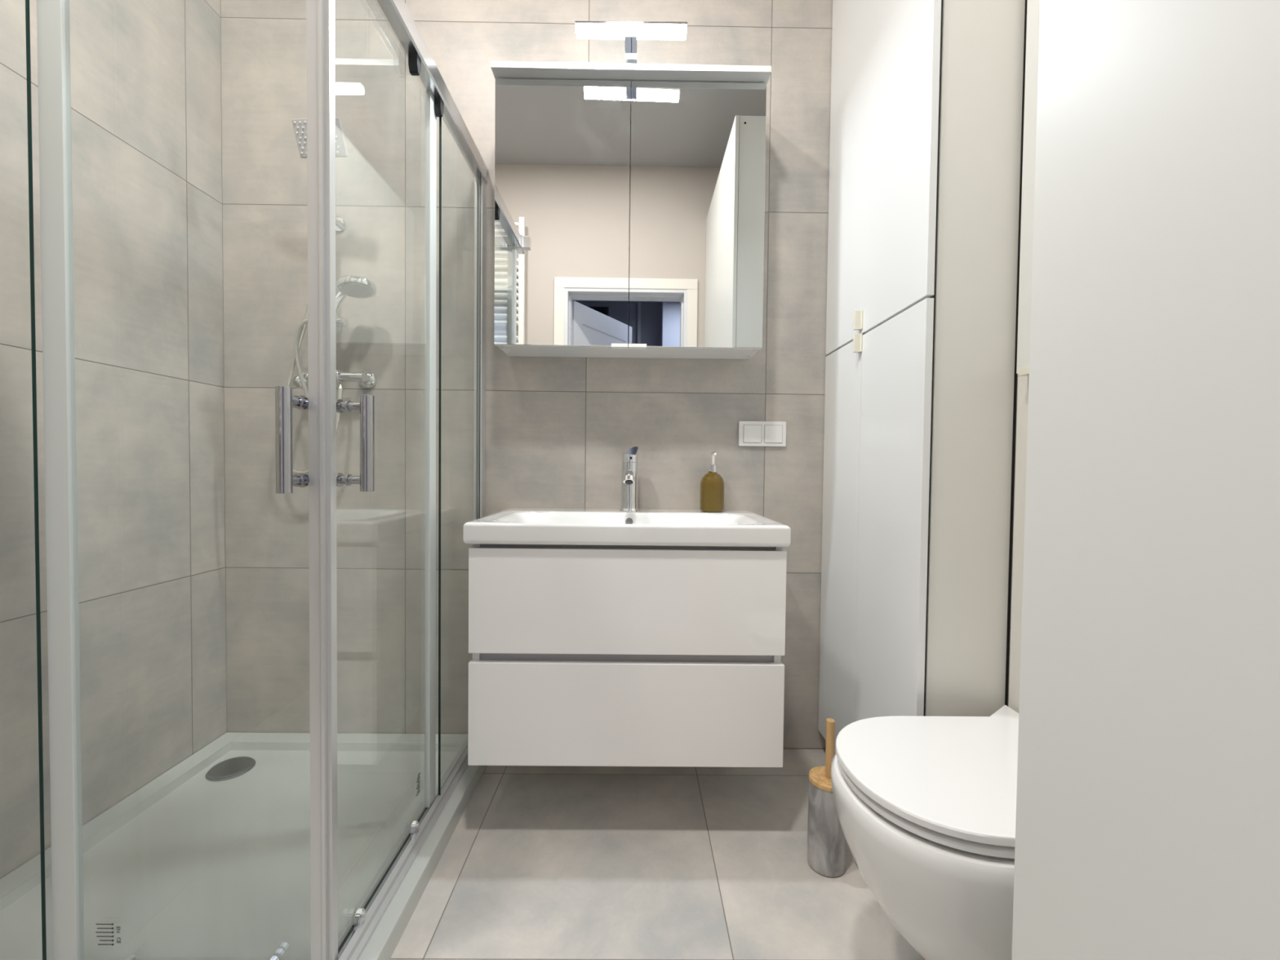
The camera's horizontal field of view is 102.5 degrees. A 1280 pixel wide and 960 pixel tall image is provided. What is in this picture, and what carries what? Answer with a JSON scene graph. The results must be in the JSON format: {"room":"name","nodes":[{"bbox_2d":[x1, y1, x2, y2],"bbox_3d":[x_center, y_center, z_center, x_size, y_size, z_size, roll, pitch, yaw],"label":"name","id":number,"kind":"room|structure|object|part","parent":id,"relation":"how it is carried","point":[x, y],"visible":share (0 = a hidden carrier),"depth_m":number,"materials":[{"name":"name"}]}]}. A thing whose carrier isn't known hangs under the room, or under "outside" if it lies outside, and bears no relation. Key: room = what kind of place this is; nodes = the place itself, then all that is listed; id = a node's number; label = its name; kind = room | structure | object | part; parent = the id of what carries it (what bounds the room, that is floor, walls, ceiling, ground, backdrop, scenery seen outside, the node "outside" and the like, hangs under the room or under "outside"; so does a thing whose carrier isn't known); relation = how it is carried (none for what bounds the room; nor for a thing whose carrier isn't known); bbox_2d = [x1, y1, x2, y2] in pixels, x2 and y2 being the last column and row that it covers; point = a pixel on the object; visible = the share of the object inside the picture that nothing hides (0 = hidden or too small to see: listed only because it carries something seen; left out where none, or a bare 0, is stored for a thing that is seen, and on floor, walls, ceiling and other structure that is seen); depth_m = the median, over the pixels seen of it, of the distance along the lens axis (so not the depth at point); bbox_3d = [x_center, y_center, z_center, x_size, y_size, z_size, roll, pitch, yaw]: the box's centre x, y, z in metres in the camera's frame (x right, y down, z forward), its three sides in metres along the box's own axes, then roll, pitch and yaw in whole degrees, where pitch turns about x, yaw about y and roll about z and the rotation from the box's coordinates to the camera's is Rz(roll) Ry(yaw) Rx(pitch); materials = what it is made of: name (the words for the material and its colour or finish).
{"room":"bathroom","nodes":[
{"label":"bathroom","id":0,"kind":"room"},
{"bbox_2d":[0,0,226,879],"bbox_3d":[-1.419,-0.573,0.621,0.100,2.990,2.150,1,1,0],"label":"wall","id":1,"kind":"structure","parent":0,"point":[145,75],"depth_m":1.37,"materials":[{"name":"tile"}]},
{"bbox_2d":[220,0,832,749],"bbox_3d":[-0.272,-0.588,1.755,2.410,2.990,0.100,1,1,0],"label":"wall","id":2,"kind":"structure","parent":0,"point":[558,429],"depth_m":1.71,"materials":[{"name":"tile"}]},
{"bbox_2d":[292,368,377,389],"bbox_3d":[-0.990,-0.327,1.636,0.234,0.075,0.143,1,1,0],"label":"shower mixer","id":3,"kind":"object","parent":2,"relation":"attached to","point":[366,379],"visible":0.52,"depth_m":1.64,"materials":[{"name":"silver metal"}]},
{"bbox_3d":[-1.082,-0.318,1.650,0.050,0.056,0.059,1,1,0],"label":"diverter knob","id":4,"kind":"part","parent":3,"relation":"part of","materials":[{"name":"silver metal"}]},
{"bbox_2d":[274,304,342,474],"bbox_3d":[-1.051,-0.417,1.623,0.208,0.804,0.043,1,1,0],"label":"shower hose","id":5,"kind":"object","parent":3,"relation":"attached to","point":[300,331],"visible":0.4,"depth_m":1.61,"materials":[{"name":"silver metal"}]},
{"bbox_3d":[-0.970,-0.335,1.615,0.033,0.057,0.101,1,1,0],"label":"lever","id":6,"kind":"part","parent":3,"relation":"part of","materials":[{"name":"silver metal"}]},
{"bbox_2d":[335,217,348,333],"bbox_3d":[-0.974,-0.658,1.632,0.077,0.596,0.131,1,1,0],"label":"shower riser","id":7,"kind":"object","parent":2,"relation":"attached to","point":[340,224],"visible":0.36,"depth_m":1.66,"materials":[{"name":"silver metal"}]},
{"bbox_2d":[291,117,348,158],"bbox_3d":[-0.927,-0.978,1.503,0.144,0.119,0.068,1,1,4],"label":"shower","id":8,"kind":"object","parent":7,"relation":"attached to","point":[300,126],"visible":0.31,"depth_m":1.49,"materials":[{"name":"grey"}]},
{"bbox_2d":[335,275,377,323],"bbox_3d":[-0.901,-0.536,1.587,0.166,0.165,0.110,1,1,0],"label":"shower","id":9,"kind":"object","parent":7,"relation":"attached to","point":[356,286],"visible":0.81,"depth_m":1.57,"materials":[{"name":"silver metal"}]},
{"bbox_3d":[-0.931,-0.537,1.610,0.108,0.164,0.047,1,1,0],"label":"handle","id":10,"kind":"part","parent":9,"relation":"part of","materials":[{"name":"silver metal"}]},
{"bbox_2d":[467,543,786,767],"bbox_3d":[-0.034,0.438,1.510,0.795,0.559,0.442,1,1,0],"label":"vanity cabinet","id":11,"kind":"object","parent":2,"relation":"attached to","point":[591,655],"visible":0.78,"depth_m":1.29,"materials":[{"name":"white"}]},
{"bbox_3d":[-0.035,0.592,1.303,0.795,0.261,0.020,1,1,0],"label":"drawer","id":12,"kind":"part","parent":11,"relation":"part of","materials":[{"name":"white paint"}]},
{"bbox_2d":[463,507,791,546],"bbox_3d":[-0.033,0.156,1.497,0.808,0.105,0.456,1,1,0],"label":"washbasin","id":13,"kind":"object","parent":11,"relation":"in","point":[513,526],"visible":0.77,"depth_m":1.27,"materials":[{"name":"white ceramic"}]},
{"bbox_2d":[619,446,639,511],"bbox_3d":[-0.033,-0.002,1.602,0.064,0.206,0.171,1,1,0],"label":"tap","id":14,"kind":"object","parent":13,"relation":"on","point":[628,468],"visible":1,"depth_m":1.63,"materials":[{"name":"silver metal"}]},
{"bbox_3d":[-0.033,-0.014,1.586,0.027,0.038,0.114,1,1,0],"label":"spout","id":15,"kind":"part","parent":14,"relation":"part of","materials":[{"name":"silver metal"}]},
{"bbox_3d":[-0.033,-0.074,1.654,0.054,0.034,0.054,1,1,0],"label":"lever","id":16,"kind":"part","parent":14,"relation":"part of","materials":[{"name":"silver metal"}]},
{"bbox_3d":[-0.029,-0.093,1.644,0.046,0.026,0.042,1,1,0],"label":"lever","id":17,"kind":"part","parent":14,"relation":"part of","materials":[{"name":"silver metal"}]},
{"bbox_2d":[699,451,724,512],"bbox_3d":[0.234,0.005,1.662,0.078,0.195,0.078,0,2,-26],"label":"soap dispenser","id":18,"kind":"object","parent":13,"relation":"on","point":[712,483],"visible":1,"depth_m":1.63,"materials":[{"name":"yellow glass"}]},
{"bbox_3d":[0.237,-0.067,1.660,0.008,0.034,0.008,1,1,0],"label":"pump stem","id":19,"kind":"part","parent":18,"relation":"part of","materials":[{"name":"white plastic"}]},
{"bbox_3d":[-0.031,0.306,1.296,0.795,0.264,0.020,1,1,0],"label":"drawer","id":20,"kind":"part","parent":11,"relation":"part of","materials":[{"name":"white paint"}]},
{"bbox_2d":[490,61,771,359],"bbox_3d":[-0.030,-0.804,1.599,0.812,0.810,0.204,1,1,0],"label":"upper cabinet","id":21,"kind":"object","parent":2,"relation":"attached to","point":[629,198],"visible":1,"depth_m":1.53,"materials":[{"name":"white metal"}]},
{"bbox_3d":[-0.232,-0.794,1.533,0.401,0.781,0.004,1,1,0],"label":"mirror pane","id":22,"kind":"part","parent":21,"relation":"part of","materials":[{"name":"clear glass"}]},
{"bbox_3d":[-0.232,-0.795,1.542,0.401,0.782,0.014,1,1,0],"label":"mirror door","id":23,"kind":"part","parent":21,"relation":"part of","materials":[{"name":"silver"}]},
{"bbox_3d":[-0.061,-0.403,1.547,0.050,0.010,0.027,1,1,0],"label":"door pull","id":24,"kind":"part","parent":21,"relation":"part of","materials":[{"name":"white plastic"}]},
{"bbox_2d":[574,21,687,63],"bbox_3d":[-0.025,-1.225,1.487,0.307,0.037,0.208,1,1,0],"label":"lamp","id":25,"kind":"object","parent":21,"relation":"on","point":[631,32],"visible":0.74,"depth_m":1.39,"materials":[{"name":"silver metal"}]},
{"bbox_3d":[-0.025,-1.212,1.497,0.054,0.011,0.190,1,1,0],"label":"arm","id":26,"kind":"part","parent":25,"relation":"part of","materials":[{"name":"silver metal"}]},
{"bbox_2d":[575,24,686,39],"bbox_3d":[-0.025,-1.224,1.404,0.302,0.021,0.032,1,1,1],"label":"diffuser","id":27,"kind":"object","parent":25,"relation":"attached to","point":[626,32],"depth_m":1.39,"materials":[{"name":"white plastic"}]},
{"bbox_3d":[-0.026,-1.199,1.589,0.812,0.018,0.204,1,1,0],"label":"panel","id":28,"kind":"part","parent":21,"relation":"part of","materials":[{"name":"white laminate"}]},
{"bbox_3d":[-0.007,-0.402,1.547,0.054,0.010,0.027,1,1,0],"label":"door pull","id":29,"kind":"part","parent":21,"relation":"part of","materials":[{"name":"white plastic"}]},
{"bbox_3d":[0.171,-0.790,1.536,0.402,0.781,0.004,1,1,0],"label":"mirror pane","id":30,"kind":"part","parent":21,"relation":"part of","materials":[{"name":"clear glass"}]},
{"bbox_3d":[0.171,-0.791,1.545,0.402,0.782,0.014,1,1,0],"label":"mirror door","id":31,"kind":"part","parent":21,"relation":"part of","materials":[{"name":"white plastic"}]},
{"bbox_2d":[738,421,786,446],"bbox_3d":[0.408,-0.154,1.715,0.158,0.083,0.012,1,1,0],"label":"switch plate","id":32,"kind":"object","parent":2,"relation":"attached to","point":[751,433],"visible":1,"depth_m":1.71,"materials":[{"name":"white plastic"}]},
{"bbox_2d":[390,749,924,959],"bbox_3d":[-0.281,0.983,0.709,2.410,0.100,2.270,1,1,0],"label":"floor","id":33,"kind":"structure","parent":0,"point":[540,862],"depth_m":1.20,"materials":[{"name":"tile"}]},
{"bbox_2d":[0,732,486,959],"bbox_3d":[-0.936,0.888,1.283,0.905,0.047,0.905,1,1,0],"label":"shower tray","id":34,"kind":"object","parent":33,"relation":"on","point":[209,859],"visible":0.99,"depth_m":1.22,"materials":[{"name":"white ceramic"}]},
{"bbox_2d":[25,0,487,959],"bbox_3d":[-0.925,-0.080,1.259,0.903,1.890,0.903,1,1,0],"label":"shower enclosure","id":35,"kind":"object","parent":34,"relation":"on","point":[53,33],"visible":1,"depth_m":0.88,"materials":[{"name":"silver metal"}]},
{"bbox_3d":[-1.183,-0.056,0.857,0.346,1.826,0.006,1,1,0],"label":"fixed pane","id":36,"kind":"part","parent":35,"relation":"part of","materials":[{"name":"clear glass"}]},
{"bbox_3d":[-0.570,-0.064,0.823,0.023,0.170,0.023,1,1,0],"label":"handle","id":37,"kind":"part","parent":35,"relation":"part of","materials":[{"name":"silver metal"}]},
{"bbox_3d":[-0.483,-0.065,0.910,0.023,0.170,0.023,1,1,0],"label":"handle","id":38,"kind":"part","parent":35,"relation":"part of","materials":[{"name":"silver metal"}]},
{"bbox_3d":[-0.540,-0.060,1.109,0.006,1.824,0.470,1,1,0],"label":"sliding door","id":39,"kind":"part","parent":35,"relation":"part of","materials":[{"name":"clear glass"}]},
{"bbox_3d":[-0.540,0.856,1.300,0.046,0.025,0.873,1,1,0],"label":"rail","id":40,"kind":"part","parent":35,"relation":"part of","materials":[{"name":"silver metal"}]},
{"bbox_3d":[-0.515,-0.993,1.240,0.032,0.051,0.903,1,1,0],"label":"rail","id":41,"kind":"part","parent":35,"relation":"part of","materials":[{"name":"silver metal"}]},
{"bbox_3d":[-0.527,-0.065,1.523,0.006,1.826,0.346,1,1,0],"label":"fixed pane","id":42,"kind":"part","parent":35,"relation":"part of","materials":[{"name":"clear glass"}]},
{"bbox_2d":[806,718,845,877],"bbox_3d":[0.451,0.752,1.238,0.089,0.352,0.089,1,1,0],"label":"toilet brush","id":43,"kind":"object","parent":33,"relation":"on","point":[826,840],"visible":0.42,"depth_m":1.21,"materials":[{"name":"grey plastic"}]},
{"bbox_3d":[0.452,0.719,1.237,0.087,0.011,0.087,1,1,0],"label":"lid","id":44,"kind":"part","parent":43,"relation":"part of","materials":[{"name":"brown wood"}]},
{"bbox_3d":[0.457,0.645,1.235,0.020,0.138,0.020,1,1,0],"label":"handle","id":45,"kind":"part","parent":43,"relation":"part of","materials":[{"name":"brown wood"}]},
{"bbox_2d":[817,0,1026,753],"bbox_3d":[0.717,-0.396,1.416,0.232,2.645,0.598,1,1,0],"label":"tall cabinet","id":46,"kind":"object","parent":33,"relation":"on","point":[927,104],"visible":0.8,"depth_m":1.15,"materials":[{"name":"white laminate"}]},
{"bbox_3d":[0.621,0.222,1.591,0.016,1.258,0.276,1,1,0],"label":"door","id":47,"kind":"part","parent":46,"relation":"part of","materials":[{"name":"white"}]},
{"bbox_3d":[0.610,-0.384,1.443,0.020,0.051,0.023,1,1,0],"label":"handle","id":48,"kind":"part","parent":46,"relation":"part of","materials":[{"name":"beige plastic"}]},
{"bbox_3d":[0.611,-0.448,1.442,0.020,0.052,0.023,1,1,0],"label":"handle","id":49,"kind":"part","parent":46,"relation":"part of","materials":[{"name":"beige plastic"}]},
{"bbox_3d":[0.636,-1.063,1.399,0.016,1.308,0.597,1,1,0],"label":"door","id":50,"kind":"part","parent":46,"relation":"part of","materials":[{"name":"white laminate"}]},
{"bbox_3d":[0.623,0.229,1.292,0.016,1.258,0.319,1,1,0],"label":"door","id":51,"kind":"part","parent":46,"relation":"part of","materials":[{"name":"white"}]},
{"bbox_2d":[1008,0,1039,713],"bbox_3d":[0.816,-0.382,0.857,0.041,2.645,0.510,1,1,0],"label":"wall","id":52,"kind":"structure","parent":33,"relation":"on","point":[1033,6],"depth_m":1.10,"materials":[{"name":"white paint"}]},
{"bbox_3d":[0.823,0.361,0.876,0.012,1.160,0.510,1,1,0],"label":"panel","id":53,"kind":"part","parent":52,"relation":"part of","materials":[{"name":"white laminate"}]},
{"bbox_3d":[0.805,-0.213,1.050,0.025,0.042,0.056,1,1,0],"label":"handle","id":54,"kind":"part","parent":52,"relation":"part of","materials":[{"name":"beige plastic"}]},
{"bbox_3d":[0.835,-0.964,0.843,0.016,1.480,0.510,1,1,0],"label":"door","id":55,"kind":"part","parent":52,"relation":"part of","materials":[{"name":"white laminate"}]},
{"bbox_2d":[1011,0,1279,959],"bbox_3d":[0.652,-0.364,0.083,0.381,2.645,1.029,1,1,0],"label":"wardrobe","id":56,"kind":"object","parent":33,"relation":"on","point":[1148,817],"visible":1,"depth_m":0.46,"materials":[{"name":"white laminate"}]},
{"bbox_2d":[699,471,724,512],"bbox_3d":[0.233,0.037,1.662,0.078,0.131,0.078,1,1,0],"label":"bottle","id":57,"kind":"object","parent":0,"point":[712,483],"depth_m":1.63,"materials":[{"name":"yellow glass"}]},
{"bbox_2d":[1007,373,1017,706],"bbox_3d":[0.891,-0.548,0.640,0.100,2.990,2.150,1,1,0],"label":"wall","id":58,"kind":"structure","parent":0,"point":[1017,374],"depth_m":1.14,"materials":[{"name":"tile"}]},
{"bbox_2d":[830,705,1018,959],"bbox_3d":[0.580,0.687,0.901,0.464,0.382,0.463,1,1,0],"label":"toilet","id":59,"kind":"object","parent":58,"relation":"attached to","point":[926,806],"visible":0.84,"depth_m":0.80,"materials":[{"name":"white ceramic"}]},
{"bbox_3d":[0.579,0.524,0.897,0.439,0.012,0.353,1,1,0],"label":"seat","id":60,"kind":"part","parent":59,"relation":"part of","materials":[{"name":"white plastic"}]},
{"bbox_3d":[0.579,0.503,0.896,0.446,0.016,0.463,1,1,0],"label":"lid","id":61,"kind":"part","parent":59,"relation":"part of","materials":[{"name":"white plastic"}]}
]}

